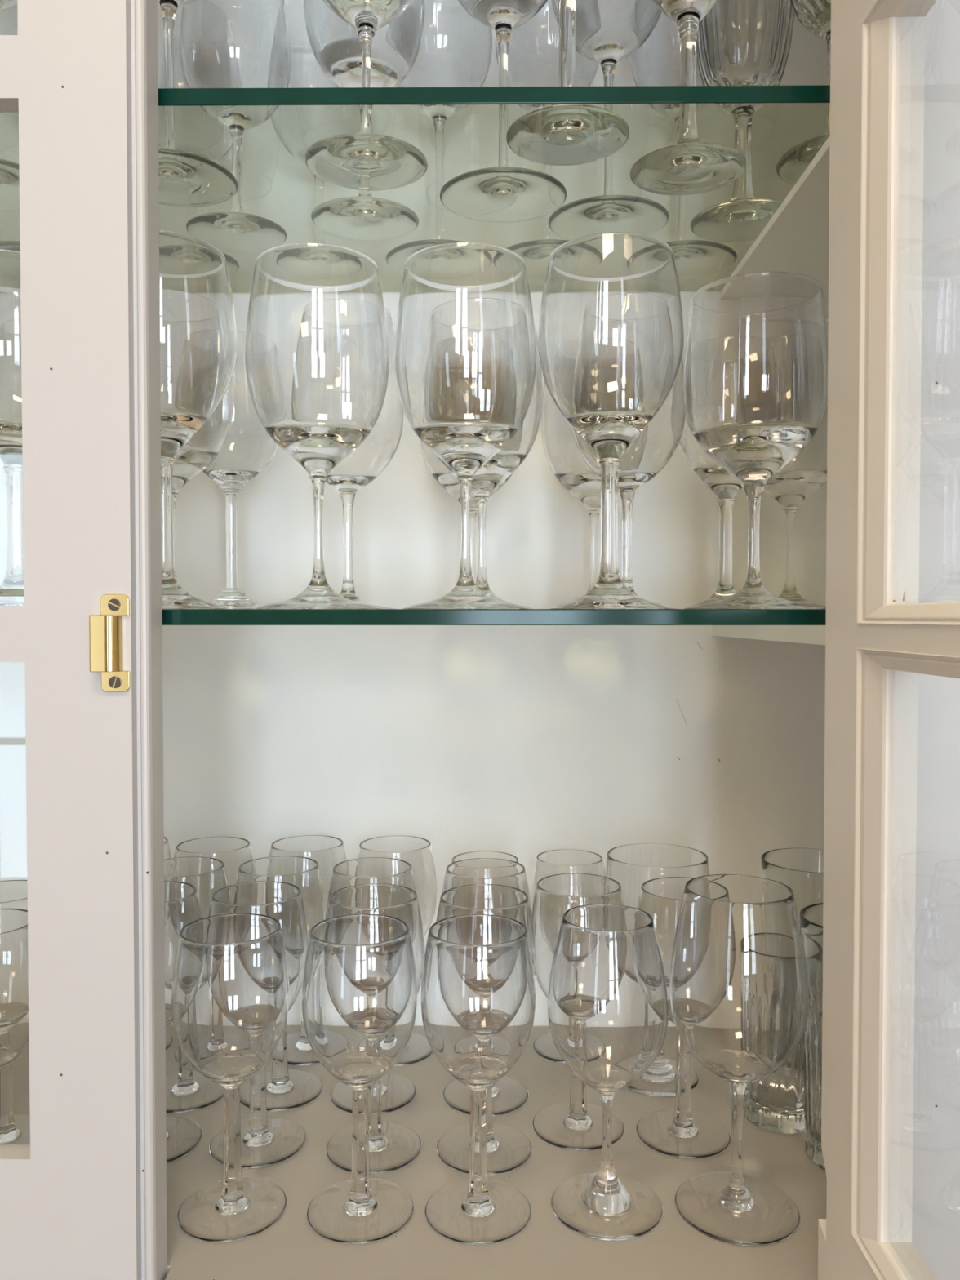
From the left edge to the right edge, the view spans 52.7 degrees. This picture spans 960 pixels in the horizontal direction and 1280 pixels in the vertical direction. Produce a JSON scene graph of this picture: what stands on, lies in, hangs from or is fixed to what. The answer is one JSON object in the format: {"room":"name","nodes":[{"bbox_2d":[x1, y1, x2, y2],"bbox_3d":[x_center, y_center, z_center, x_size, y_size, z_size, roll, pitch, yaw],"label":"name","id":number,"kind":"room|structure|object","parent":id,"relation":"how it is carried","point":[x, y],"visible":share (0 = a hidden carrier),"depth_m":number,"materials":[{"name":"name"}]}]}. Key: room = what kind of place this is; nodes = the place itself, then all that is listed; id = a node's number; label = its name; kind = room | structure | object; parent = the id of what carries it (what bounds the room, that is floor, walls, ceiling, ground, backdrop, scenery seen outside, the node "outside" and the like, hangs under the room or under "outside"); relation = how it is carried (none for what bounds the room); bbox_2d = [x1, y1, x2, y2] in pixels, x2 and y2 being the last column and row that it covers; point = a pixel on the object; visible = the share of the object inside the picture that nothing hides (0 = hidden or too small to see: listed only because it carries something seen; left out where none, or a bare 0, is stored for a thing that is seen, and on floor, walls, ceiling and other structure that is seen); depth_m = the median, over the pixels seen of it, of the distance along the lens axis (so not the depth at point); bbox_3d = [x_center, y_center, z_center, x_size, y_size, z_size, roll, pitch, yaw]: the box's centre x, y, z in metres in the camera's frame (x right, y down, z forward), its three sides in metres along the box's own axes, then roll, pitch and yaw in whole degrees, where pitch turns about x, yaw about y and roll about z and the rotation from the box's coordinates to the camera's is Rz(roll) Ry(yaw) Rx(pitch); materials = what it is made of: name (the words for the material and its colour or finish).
{"room":"dining room","nodes":[
{"label":"dining room","id":0,"kind":"room"},
{"bbox_3d":[0.005,0.187,0.560,4.400,2.500,0.100,0,1,0],"label":"wall","id":1,"kind":"structure","parent":0,"visible":0},
{"bbox_2d":[0,0,959,1279],"bbox_3d":[-0.133,-0.127,0.493,0.965,1.170,0.710,0,1,0],"label":"china cabinet","id":2,"kind":"object","parent":1,"relation":"attached to","point":[122,731],"visible":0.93,"depth_m":0.51,"materials":[{"name":"beige paint"}]},
{"bbox_2d":[0,908,29,1071],"bbox_3d":[-0.302,0.257,0.592,0.069,0.171,0.069,1,2,45],"label":"wine glass","id":3,"kind":"object","parent":2,"relation":"on","point":[14,965],"visible":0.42,"depth_m":0.57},
{"bbox_2d":[0,880,30,1144],"bbox_3d":[-0.324,0.256,0.659,0.069,0.171,0.069,1,1,22],"label":"wine glass","id":4,"kind":"object","parent":2,"relation":"on","point":[14,1129],"visible":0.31,"depth_m":0.66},
{"bbox_2d":[164,880,201,1163],"bbox_3d":[-0.222,0.256,0.657,0.069,0.171,0.069,0,1,-15],"label":"wine glass","id":5,"kind":"object","parent":2,"relation":"on","point":[181,904],"visible":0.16,"depth_m":0.65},
{"bbox_2d":[164,880,201,1026],"bbox_3d":[-0.222,0.218,0.656,0.069,0.095,0.069,0,1,-15],"label":"bowl","id":6,"kind":"object","parent":5,"relation":"on","point":[181,904],"depth_m":0.64,"materials":[{"name":"clear glass"}]},
{"bbox_2d":[164,856,228,1113],"bbox_3d":[-0.221,0.254,0.725,0.069,0.171,0.069,1,2,37],"label":"wine glass","id":7,"kind":"object","parent":2,"relation":"on","point":[187,1090],"visible":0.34,"depth_m":0.72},
{"bbox_2d":[164,856,228,918],"bbox_3d":[-0.221,0.216,0.725,0.069,0.095,0.069,1,2,37],"label":"bowl","id":8,"kind":"object","parent":7,"relation":"on","point":[208,875],"depth_m":0.72,"materials":[{"name":"clear glass"}]},
{"bbox_2d":[173,836,253,1068],"bbox_3d":[-0.218,0.253,0.794,0.069,0.171,0.069,0,1,0],"label":"wine glass","id":9,"kind":"object","parent":2,"relation":"on","point":[233,851],"visible":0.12,"depth_m":0.79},
{"bbox_2d":[173,836,253,885],"bbox_3d":[-0.218,0.215,0.793,0.069,0.095,0.069,0,1,0],"label":"bowl","id":10,"kind":"object","parent":9,"relation":"on","point":[233,851],"depth_m":0.79,"materials":[{"name":"clear glass"}]},
{"bbox_2d":[171,913,289,1242],"bbox_3d":[-0.149,0.258,0.582,0.069,0.171,0.069,0,1,0],"label":"wine glass","id":11,"kind":"object","parent":2,"relation":"on","point":[230,990],"visible":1,"depth_m":0.56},
{"bbox_2d":[171,913,289,1088],"bbox_3d":[-0.149,0.220,0.581,0.069,0.095,0.069,0,1,0],"label":"bowl","id":12,"kind":"object","parent":11,"relation":"on","point":[230,990],"depth_m":0.56,"materials":[{"name":"clear glass"}]},
{"bbox_2d":[208,880,308,1168],"bbox_3d":[-0.151,0.256,0.656,0.069,0.171,0.069,0,1,18],"label":"wine glass","id":13,"kind":"object","parent":2,"relation":"on","point":[265,1141],"visible":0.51,"depth_m":0.65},
{"bbox_2d":[208,880,308,1011],"bbox_3d":[-0.151,0.218,0.655,0.069,0.095,0.069,-1,2,-37],"label":"bowl","id":14,"kind":"object","parent":13,"relation":"on","point":[281,901],"depth_m":0.64,"materials":[{"name":"clear glass"}]},
{"bbox_2d":[235,855,325,1111],"bbox_3d":[-0.151,0.254,0.728,0.069,0.171,0.069,0,1,16],"label":"wine glass","id":15,"kind":"object","parent":2,"relation":"on","point":[286,1089],"visible":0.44,"depth_m":0.72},
{"bbox_2d":[235,855,325,939],"bbox_3d":[-0.151,0.216,0.727,0.069,0.095,0.069,0,1,16],"label":"bowl","id":16,"kind":"object","parent":15,"relation":"on","point":[304,873],"depth_m":0.72,"materials":[{"name":"clear glass"}]},
{"bbox_2d":[268,835,346,1065],"bbox_3d":[-0.142,0.253,0.799,0.069,0.171,0.069,-1,1,-21],"label":"wine glass","id":17,"kind":"object","parent":2,"relation":"on","point":[328,851],"visible":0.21,"depth_m":0.79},
{"bbox_2d":[268,835,346,913],"bbox_3d":[-0.142,0.214,0.799,0.069,0.095,0.069,-1,1,-21],"label":"bowl","id":18,"kind":"object","parent":17,"relation":"on","point":[328,851],"depth_m":0.79,"materials":[{"name":"clear glass"}]},
{"bbox_2d":[302,914,417,1244],"bbox_3d":[-0.072,0.258,0.581,0.069,0.171,0.069,-1,1,-21],"label":"wine glass","id":19,"kind":"object","parent":2,"relation":"on","point":[359,986],"visible":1,"depth_m":0.56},
{"bbox_2d":[302,914,417,1089],"bbox_3d":[-0.072,0.220,0.580,0.069,0.095,0.069,-1,1,-21],"label":"bowl","id":20,"kind":"object","parent":19,"relation":"on","point":[359,986],"depth_m":0.55,"materials":[{"name":"clear glass"}]},
{"bbox_2d":[326,857,416,1114],"bbox_3d":[-0.080,0.254,0.723,0.069,0.171,0.069,0,1,-5],"label":"wine glass","id":21,"kind":"object","parent":2,"relation":"on","point":[397,1091],"visible":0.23,"depth_m":0.72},
{"bbox_2d":[326,857,416,908],"bbox_3d":[-0.080,0.216,0.722,0.069,0.095,0.069,0,1,-5],"label":"bowl","id":22,"kind":"object","parent":21,"relation":"on","point":[371,870],"depth_m":0.74,"materials":[{"name":"clear glass"}]},
{"bbox_2d":[324,883,424,1174],"bbox_3d":[-0.071,0.256,0.649,0.069,0.171,0.069,1,2,32],"label":"wine glass","id":23,"kind":"object","parent":2,"relation":"on","point":[393,1146],"visible":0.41,"depth_m":0.65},
{"bbox_2d":[324,883,424,995],"bbox_3d":[-0.071,0.218,0.648,0.069,0.095,0.069,1,2,32],"label":"bowl","id":24,"kind":"object","parent":23,"relation":"on","point":[400,902],"depth_m":0.64,"materials":[{"name":"clear glass"}]},
{"bbox_2d":[356,835,436,1066],"bbox_3d":[-0.070,0.253,0.798,0.069,0.171,0.069,-1,2,-42],"label":"wine glass","id":25,"kind":"object","parent":2,"relation":"on","point":[417,851],"visible":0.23,"depth_m":0.78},
{"bbox_2d":[356,835,436,937],"bbox_3d":[-0.070,0.214,0.797,0.069,0.095,0.069,-1,2,-42],"label":"bowl","id":26,"kind":"object","parent":25,"relation":"on","point":[417,851],"depth_m":0.78,"materials":[{"name":"clear glass"}]},
{"bbox_2d":[420,914,535,1244],"bbox_3d":[-0.001,0.258,0.580,0.069,0.171,0.069,-1,2,-42],"label":"wine glass","id":27,"kind":"object","parent":2,"relation":"on","point":[477,994],"visible":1,"depth_m":0.56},
{"bbox_2d":[420,914,535,1089],"bbox_3d":[-0.001,0.220,0.579,0.069,0.095,0.069,-1,2,-42],"label":"bowl","id":28,"kind":"object","parent":27,"relation":"on","point":[477,994],"depth_m":0.55,"materials":[{"name":"clear glass"}]},
{"bbox_2d":[435,884,535,1175],"bbox_3d":[0.003,0.256,0.648,0.069,0.171,0.069,0,1,11],"label":"wine glass","id":29,"kind":"object","parent":2,"relation":"on","point":[508,1148],"visible":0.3,"depth_m":0.65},
{"bbox_2d":[435,884,535,975],"bbox_3d":[0.003,0.218,0.647,0.069,0.095,0.069,0,1,11],"label":"bowl","id":30,"kind":"object","parent":29,"relation":"on","point":[510,902],"depth_m":0.66,"materials":[{"name":"clear glass"}]},
{"bbox_2d":[441,857,531,1115],"bbox_3d":[0.004,0.254,0.721,0.069,0.171,0.069,0,1,19],"label":"wine glass","id":31,"kind":"object","parent":2,"relation":"on","point":[509,1095],"visible":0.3,"depth_m":0.72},
{"bbox_2d":[441,857,531,911],"bbox_3d":[0.004,0.216,0.720,0.069,0.095,0.069,-1,2,-26],"label":"bowl","id":32,"kind":"object","parent":31,"relation":"on","point":[495,871],"depth_m":0.74,"materials":[{"name":"clear glass"}]},
{"bbox_2d":[158,84,830,106],"bbox_3d":[-0.129,-0.298,0.677,0.924,0.009,0.304,0,1,0],"label":"glass shelf","id":33,"kind":"object","parent":2,"relation":"attached to","point":[820,93],"visible":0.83,"depth_m":0.52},
{"bbox_2d":[157,0,238,207],"bbox_3d":[-0.204,-0.415,0.634,0.087,0.226,0.087,0,1,-7],"label":"wine glass","id":34,"kind":"object","parent":33,"relation":"on","point":[186,179],"visible":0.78,"depth_m":0.63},
{"bbox_2d":[157,3,239,275],"bbox_3d":[-0.233,-0.403,0.785,0.081,0.194,0.081,-1,2,-28],"label":"wine glass","id":35,"kind":"object","parent":33,"relation":"on","point":[196,132],"visible":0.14,"depth_m":0.76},
{"bbox_2d":[157,3,231,162],"bbox_3d":[-0.233,-0.442,0.784,0.081,0.117,0.081,0,1,0],"label":"bowl","id":36,"kind":"object","parent":35,"relation":"on","point":[196,132],"depth_m":0.76,"materials":[{"name":"clear glass"}]},
{"bbox_2d":[179,0,291,251],"bbox_3d":[-0.182,-0.402,0.722,0.081,0.194,0.081,-1,2,-32],"label":"wine glass","id":37,"kind":"object","parent":33,"relation":"on","point":[224,43],"visible":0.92,"depth_m":0.70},
{"bbox_2d":[179,0,291,130],"bbox_3d":[-0.182,-0.440,0.721,0.081,0.117,0.081,-1,2,-40],"label":"bowl","id":38,"kind":"object","parent":37,"relation":"on","point":[224,43],"depth_m":0.69,"materials":[{"name":"clear glass"}]},
{"bbox_2d":[270,0,360,244],"bbox_3d":[-0.131,-0.403,0.787,0.081,0.194,0.081,-1,2,-33],"label":"wine glass","id":39,"kind":"object","parent":33,"relation":"on","point":[297,127],"visible":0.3,"depth_m":0.76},
{"bbox_2d":[270,0,360,165],"bbox_3d":[-0.131,-0.442,0.786,0.081,0.117,0.081,-1,2,-41],"label":"bowl","id":40,"kind":"object","parent":39,"relation":"on","point":[297,127],"depth_m":0.76,"materials":[{"name":"clear glass"}]},
{"bbox_2d":[302,0,425,240],"bbox_3d":[-0.083,-0.409,0.700,0.087,0.212,0.087,1,2,28],"label":"wine glass","id":41,"kind":"object","parent":33,"relation":"on","point":[335,45],"visible":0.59,"depth_m":0.68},
{"bbox_2d":[302,0,425,87],"bbox_3d":[-0.083,-0.451,0.699,0.087,0.128,0.087,-1,2,-30],"label":"bowl","id":42,"kind":"object","parent":41,"relation":"on","point":[335,45],"depth_m":0.68,"materials":[{"name":"clear glass"}]},
{"bbox_2d":[304,0,427,191],"bbox_3d":[-0.072,-0.407,0.612,0.087,0.212,0.087,1,1,23],"label":"wine glass","id":43,"kind":"object","parent":33,"relation":"on","point":[363,160],"visible":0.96,"depth_m":0.61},
{"bbox_2d":[322,0,413,31],"bbox_3d":[-0.072,-0.449,0.611,0.087,0.128,0.087,0,1,10],"label":"bowl","id":44,"kind":"object","parent":43,"relation":"on","point":[364,15],"depth_m":0.61,"materials":[{"name":"clear glass"}]},
{"bbox_2d":[385,0,492,273],"bbox_3d":[-0.033,-0.419,0.779,0.087,0.226,0.087,1,2,32],"label":"wine glass","id":45,"kind":"object","parent":33,"relation":"on","point":[455,51],"visible":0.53,"depth_m":0.75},
{"bbox_2d":[397,0,492,119],"bbox_3d":[-0.033,-0.476,0.778,0.085,0.112,0.085,0,1,9],"label":"bowl","id":46,"kind":"object","parent":45,"relation":"on","point":[455,51],"depth_m":0.75,"materials":[{"name":"clear glass"}]},
{"bbox_2d":[440,0,567,222],"bbox_3d":[0.016,-0.416,0.660,0.087,0.226,0.087,0,1,-17],"label":"wine glass","id":47,"kind":"object","parent":33,"relation":"on","point":[501,193],"visible":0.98,"depth_m":0.66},
{"bbox_2d":[457,0,547,29],"bbox_3d":[0.016,-0.473,0.659,0.085,0.112,0.085,1,1,20],"label":"bowl","id":48,"kind":"object","parent":47,"relation":"on","point":[492,14],"depth_m":0.65,"materials":[{"name":"clear glass"}]},
{"bbox_2d":[495,0,599,279],"bbox_3d":[0.055,-0.419,0.780,0.087,0.226,0.087,-1,2,-28],"label":"wine glass","id":49,"kind":"object","parent":33,"relation":"on","point":[533,50],"visible":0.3,"depth_m":0.75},
{"bbox_2d":[495,0,599,112],"bbox_3d":[0.055,-0.476,0.778,0.085,0.112,0.085,-1,2,-31],"label":"bowl","id":50,"kind":"object","parent":49,"relation":"on","point":[533,50],"depth_m":0.75,"materials":[{"name":"clear glass"}]},
{"bbox_2d":[506,0,629,165],"bbox_3d":[0.052,-0.409,0.578,0.089,0.216,0.089,0,1,7],"label":"wine glass","id":51,"kind":"object","parent":33,"relation":"on","point":[559,134],"visible":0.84,"depth_m":0.57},
{"bbox_2d":[548,0,669,240],"bbox_3d":[0.093,-0.417,0.701,0.087,0.226,0.087,1,2,32],"label":"wine glass","id":52,"kind":"object","parent":33,"relation":"on","point":[608,32],"visible":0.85,"depth_m":0.69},
{"bbox_2d":[551,0,662,64],"bbox_3d":[0.093,-0.474,0.700,0.085,0.112,0.085,0,1,-10],"label":"bowl","id":53,"kind":"object","parent":52,"relation":"on","point":[608,32],"depth_m":0.68,"materials":[{"name":"clear glass"}]},
{"bbox_2d":[629,12,737,279],"bbox_3d":[0.163,-0.419,0.781,0.087,0.226,0.087,-1,1,-23],"label":"wine glass","id":54,"kind":"object","parent":33,"relation":"on","point":[656,62],"visible":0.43,"depth_m":0.76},
{"bbox_2d":[629,12,710,120],"bbox_3d":[0.163,-0.476,0.779,0.085,0.112,0.085,0,1,19],"label":"bowl","id":55,"kind":"object","parent":54,"relation":"on","point":[656,62],"depth_m":0.76,"materials":[{"name":"clear glass"}]},
{"bbox_2d":[629,0,746,195],"bbox_3d":[0.134,-0.410,0.622,0.089,0.216,0.089,1,2,27],"label":"wine glass","id":56,"kind":"object","parent":33,"relation":"on","point":[689,166],"visible":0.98,"depth_m":0.62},
{"bbox_2d":[689,0,795,242],"bbox_3d":[0.191,-0.402,0.704,0.077,0.196,0.077,0,1,-18],"label":"goblet","id":57,"kind":"object","parent":33,"relation":"on","point":[740,42],"visible":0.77,"depth_m":0.69,"materials":[{"name":"clear glass"}]},
{"bbox_2d":[696,0,795,115],"bbox_3d":[0.191,-0.442,0.703,0.077,0.116,0.077,1,2,40],"label":"bowl","id":58,"kind":"object","parent":57,"relation":"on","point":[740,42],"depth_m":0.68,"materials":[{"name":"clear glass"}]},
{"bbox_2d":[776,0,831,185],"bbox_3d":[0.226,-0.400,0.610,0.077,0.196,0.077,-1,2,-43],"label":"goblet","id":59,"kind":"object","parent":33,"relation":"on","point":[815,15],"visible":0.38,"depth_m":0.61,"materials":[{"name":"clear glass"}]},
{"bbox_2d":[162,608,826,625],"bbox_3d":[-0.129,-0.016,0.684,0.924,0.009,0.304,0,1,0],"label":"glass shelf","id":60,"kind":"object","parent":2,"relation":"attached to","point":[170,616],"visible":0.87,"depth_m":0.53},
{"bbox_2d":[0,248,24,605],"bbox_3d":[-0.298,-0.127,0.620,0.089,0.216,0.089,0,1,-12],"label":"wine glass","id":61,"kind":"object","parent":60,"relation":"on","point":[11,589],"visible":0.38,"depth_m":0.59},
{"bbox_2d":[0,248,22,462],"bbox_3d":[-0.298,-0.175,0.619,0.089,0.122,0.089,0,1,0],"label":"bowl","id":62,"kind":"object","parent":61,"relation":"on","point":[11,384],"depth_m":0.58,"materials":[{"name":"clear glass"}]},
{"bbox_2d":[159,229,237,608],"bbox_3d":[-0.193,-0.127,0.591,0.089,0.216,0.089,0,1,13],"label":"wine glass","id":63,"kind":"object","parent":60,"relation":"on","point":[198,339],"visible":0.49,"depth_m":0.57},
{"bbox_2d":[159,229,237,455],"bbox_3d":[-0.193,-0.174,0.590,0.089,0.122,0.089,0,1,0],"label":"bowl","id":64,"kind":"object","parent":63,"relation":"on","point":[198,339],"depth_m":0.56,"materials":[{"name":"clear glass"}]},
{"bbox_2d":[172,373,234,582],"bbox_3d":[-0.216,-0.126,0.676,0.087,0.212,0.087,0,1,5],"label":"wine glass","id":65,"kind":"object","parent":60,"relation":"on","point":[203,447],"visible":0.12,"depth_m":0.67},
{"bbox_2d":[172,373,234,491],"bbox_3d":[-0.216,-0.168,0.675,0.087,0.128,0.087,1,2,37],"label":"bowl","id":66,"kind":"object","parent":65,"relation":"on","point":[204,446],"depth_m":0.66,"materials":[{"name":"clear glass"}]},
{"bbox_2d":[202,330,279,608],"bbox_3d":[-0.196,-0.128,0.764,0.082,0.212,0.082,0,1,16],"label":"wine glass","id":67,"kind":"object","parent":60,"relation":"on","point":[247,449],"visible":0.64,"depth_m":0.74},
{"bbox_2d":[202,330,279,483],"bbox_3d":[-0.196,-0.179,0.763,0.082,0.110,0.082,0,1,9],"label":"bowl","id":68,"kind":"object","parent":67,"relation":"on","point":[247,449],"depth_m":0.74,"materials":[{"name":"clear glass"}]},
{"bbox_2d":[244,242,389,608],"bbox_3d":[-0.100,-0.124,0.598,0.087,0.212,0.087,1,2,29],"label":"wine glass","id":69,"kind":"object","parent":60,"relation":"on","point":[317,362],"visible":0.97,"depth_m":0.56,"materials":[{"name":"glass"}]},
{"bbox_2d":[244,242,389,475],"bbox_3d":[-0.100,-0.166,0.597,0.087,0.128,0.087,-1,2,-28],"label":"bowl","id":70,"kind":"object","parent":69,"relation":"on","point":[317,362],"depth_m":0.56,"materials":[{"name":"clear glass"}]},
{"bbox_2d":[324,306,404,608],"bbox_3d":[-0.095,-0.128,0.698,0.081,0.214,0.081,0,1,-20],"label":"wine glass","id":71,"kind":"object","parent":60,"relation":"on","point":[369,460],"visible":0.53,"depth_m":0.68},
{"bbox_2d":[324,306,404,492],"bbox_3d":[-0.095,-0.171,0.697,0.081,0.129,0.081,-1,1,-20],"label":"bowl","id":72,"kind":"object","parent":71,"relation":"on","point":[369,460],"depth_m":0.68,"materials":[{"name":"clear glass"}]},
{"bbox_2d":[394,242,536,608],"bbox_3d":[-0.009,-0.124,0.597,0.087,0.212,0.087,1,2,31],"label":"wine glass","id":73,"kind":"object","parent":60,"relation":"on","point":[465,350],"visible":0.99,"depth_m":0.56,"materials":[{"name":"glass"}]},
{"bbox_2d":[394,242,536,474],"bbox_3d":[-0.009,-0.166,0.596,0.087,0.128,0.087,1,2,33],"label":"bowl","id":74,"kind":"object","parent":73,"relation":"on","point":[465,350],"depth_m":0.56,"materials":[{"name":"clear glass"}]},
{"bbox_2d":[419,439,513,583],"bbox_3d":[-0.006,-0.129,0.787,0.087,0.212,0.087,-1,2,-25],"label":"wine glass","id":75,"kind":"object","parent":60,"relation":"on","point":[439,472],"visible":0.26,"depth_m":0.78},
{"bbox_2d":[419,439,513,508],"bbox_3d":[-0.006,-0.171,0.786,0.087,0.128,0.087,0,1,13],"label":"bowl","id":76,"kind":"object","parent":75,"relation":"on","point":[451,483],"depth_m":0.77,"materials":[{"name":"clear glass"}]},
{"bbox_2d":[435,318,542,608],"bbox_3d":[0.001,-0.127,0.695,0.087,0.212,0.087,0,1,14],"label":"wine glass","id":77,"kind":"object","parent":60,"relation":"on","point":[509,458],"visible":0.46,"depth_m":0.68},
{"bbox_2d":[435,318,542,494],"bbox_3d":[0.001,-0.168,0.694,0.087,0.128,0.087,1,2,41],"label":"bowl","id":78,"kind":"object","parent":77,"relation":"on","point":[510,457],"depth_m":0.68,"materials":[{"name":"clear glass"}]},
{"bbox_2d":[540,382,619,591],"bbox_3d":[0.093,-0.129,0.786,0.087,0.212,0.087,-1,2,-32],"label":"wine glass","id":79,"kind":"object","parent":60,"relation":"on","point":[564,458],"visible":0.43,"depth_m":0.77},
{"bbox_2d":[540,382,619,508],"bbox_3d":[0.093,-0.171,0.785,0.087,0.128,0.087,-1,2,-45],"label":"bowl","id":80,"kind":"object","parent":79,"relation":"on","point":[564,458],"depth_m":0.76,"materials":[{"name":"clear glass"}]},
{"bbox_2d":[537,232,684,608],"bbox_3d":[0.080,-0.127,0.597,0.089,0.216,0.089,1,2,27],"label":"wine glass","id":81,"kind":"object","parent":60,"relation":"on","point":[611,333],"visible":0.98,"depth_m":0.56,"materials":[{"name":"glass"}]},
{"bbox_2d":[537,232,684,456],"bbox_3d":[0.080,-0.174,0.595,0.089,0.122,0.089,0,1,5],"label":"bowl","id":82,"kind":"object","parent":81,"relation":"on","point":[611,333],"depth_m":0.56,"materials":[{"name":"clear glass"}]},
{"bbox_2d":[571,357,685,608],"bbox_3d":[0.104,-0.128,0.686,0.081,0.214,0.081,0,1,-16],"label":"wine glass","id":83,"kind":"object","parent":60,"relation":"on","point":[654,447],"visible":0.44,"depth_m":0.67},
{"bbox_2d":[571,357,685,490],"bbox_3d":[0.104,-0.170,0.685,0.081,0.129,0.081,0,1,-16],"label":"bowl","id":84,"kind":"object","parent":83,"relation":"on","point":[654,447],"depth_m":0.66,"materials":[{"name":"clear glass"}]},
{"bbox_2d":[678,346,742,608],"bbox_3d":[0.184,-0.119,0.724,0.080,0.195,0.080,0,1,-11],"label":"wine glass","id":85,"kind":"object","parent":60,"relation":"on","point":[725,486],"visible":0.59,"depth_m":0.72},
{"bbox_2d":[678,346,742,497],"bbox_3d":[0.184,-0.162,0.723,0.080,0.110,0.080,0,1,17],"label":"bowl","id":86,"kind":"object","parent":85,"relation":"on","point":[722,482],"depth_m":0.71,"materials":[{"name":"clear glass"}]},
{"bbox_2d":[681,271,827,608],"bbox_3d":[0.169,-0.115,0.596,0.088,0.194,0.088,-1,2,-24],"label":"wine glass","id":87,"kind":"object","parent":60,"relation":"on","point":[754,388],"visible":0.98,"depth_m":0.56,"materials":[{"name":"glass"}]},
{"bbox_2d":[681,271,827,483],"bbox_3d":[0.169,-0.154,0.595,0.088,0.116,0.088,-1,2,-24],"label":"bowl","id":88,"kind":"object","parent":87,"relation":"on","point":[754,388],"depth_m":0.56,"materials":[{"name":"clear glass"}]},
{"bbox_2d":[764,405,827,608],"bbox_3d":[0.250,-0.129,0.779,0.087,0.212,0.087,1,2,31],"label":"wine glass","id":89,"kind":"object","parent":60,"relation":"on","point":[802,476],"visible":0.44,"depth_m":0.76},
{"bbox_2d":[764,405,827,507],"bbox_3d":[0.250,-0.170,0.778,0.087,0.128,0.087,0,1,-12],"label":"bowl","id":90,"kind":"object","parent":89,"relation":"on","point":[806,473],"depth_m":0.75,"materials":[{"name":"clear glass"}]},
{"bbox_2d":[530,848,605,1063],"bbox_3d":[0.074,0.258,0.801,0.064,0.159,0.064,1,2,42],"label":"wine glass","id":91,"kind":"object","parent":2,"relation":"on","point":[548,863],"visible":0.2,"depth_m":0.80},
{"bbox_2d":[530,848,605,911],"bbox_3d":[0.074,0.223,0.800,0.064,0.088,0.064,1,2,43],"label":"bowl","id":92,"kind":"object","parent":91,"relation":"on","point":[548,863],"depth_m":0.79,"materials":[{"name":"clear glass"}]},
{"bbox_2d":[531,873,624,1151],"bbox_3d":[0.069,0.255,0.677,0.069,0.171,0.069,0,1,-10],"label":"wine glass","id":93,"kind":"object","parent":2,"relation":"on","point":[576,1124],"visible":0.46,"depth_m":0.67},
{"bbox_2d":[531,873,624,998],"bbox_3d":[0.069,0.217,0.676,0.069,0.095,0.069,0,1,-10],"label":"bowl","id":94,"kind":"object","parent":93,"relation":"on","point":[554,895],"depth_m":0.66,"materials":[{"name":"clear glass"}]},
{"bbox_2d":[546,903,668,1240],"bbox_3d":[0.077,0.255,0.585,0.072,0.176,0.072,0,1,-11],"label":"wine glass","id":95,"kind":"object","parent":2,"relation":"on","point":[607,1006],"visible":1,"depth_m":0.56,"materials":[{"name":"glass"}]},
{"bbox_2d":[546,903,668,1095],"bbox_3d":[0.077,0.220,0.584,0.072,0.106,0.072,1,2,27],"label":"bowl","id":96,"kind":"object","parent":95,"relation":"on","point":[607,1006],"depth_m":0.56,"materials":[{"name":"clear glass"}]},
{"bbox_2d":[605,843,709,1097],"bbox_3d":[0.137,0.252,0.749,0.081,0.173,0.081,1,1,21],"label":"wine glass","id":97,"kind":"object","parent":2,"relation":"on","point":[631,865],"visible":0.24,"depth_m":0.74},
{"bbox_2d":[605,843,709,908],"bbox_3d":[0.137,0.217,0.748,0.081,0.104,0.081,1,1,21],"label":"bowl","id":98,"kind":"object","parent":97,"relation":"on","point":[631,865],"depth_m":0.74,"materials":[{"name":"clear glass"}]},
{"bbox_2d":[635,876,730,1159],"bbox_3d":[0.140,0.256,0.667,0.069,0.171,0.069,-1,2,-31],"label":"wine glass","id":99,"kind":"object","parent":2,"relation":"on","point":[681,1131],"visible":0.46,"depth_m":0.66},
{"bbox_2d":[636,876,693,1023],"bbox_3d":[0.140,0.218,0.666,0.069,0.095,0.069,-1,2,-31],"label":"bowl","id":100,"kind":"object","parent":99,"relation":"on","point":[661,898],"depth_m":0.64,"materials":[{"name":"clear glass"}]},
{"bbox_2d":[669,874,808,1246],"bbox_3d":[0.155,0.246,0.583,0.081,0.194,0.081,0,1,-7],"label":"wine glass","id":101,"kind":"object","parent":2,"relation":"on","point":[739,988],"visible":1,"depth_m":0.56,"materials":[{"name":"glass"}]},
{"bbox_2d":[669,874,808,1085],"bbox_3d":[0.155,0.207,0.582,0.081,0.117,0.081,0,1,6],"label":"bowl","id":102,"kind":"object","parent":101,"relation":"on","point":[739,988],"depth_m":0.55,"materials":[{"name":"clear glass"}]},
{"bbox_2d":[742,1039,804,1133],"bbox_3d":[0.213,0.278,0.690,0.054,0.124,0.054,0,1,0],"label":"tumbler","id":103,"kind":"object","parent":2,"relation":"on","point":[775,1103],"visible":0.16,"depth_m":0.67,"materials":[{"name":"clear glass"}]},
{"bbox_2d":[760,848,823,921],"bbox_3d":[0.262,0.255,0.760,0.080,0.167,0.080,0,1,0],"label":"tumbler","id":104,"kind":"object","parent":2,"relation":"on","point":[801,869],"visible":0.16,"depth_m":0.74,"materials":[{"name":"clear glass"}]},
{"bbox_2d":[799,902,825,1170],"bbox_3d":[0.245,0.262,0.636,0.069,0.160,0.069,0,1,0],"label":"tumbler","id":105,"kind":"object","parent":2,"relation":"on","point":[811,917],"visible":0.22,"depth_m":0.63,"materials":[{"name":"clear glass"}]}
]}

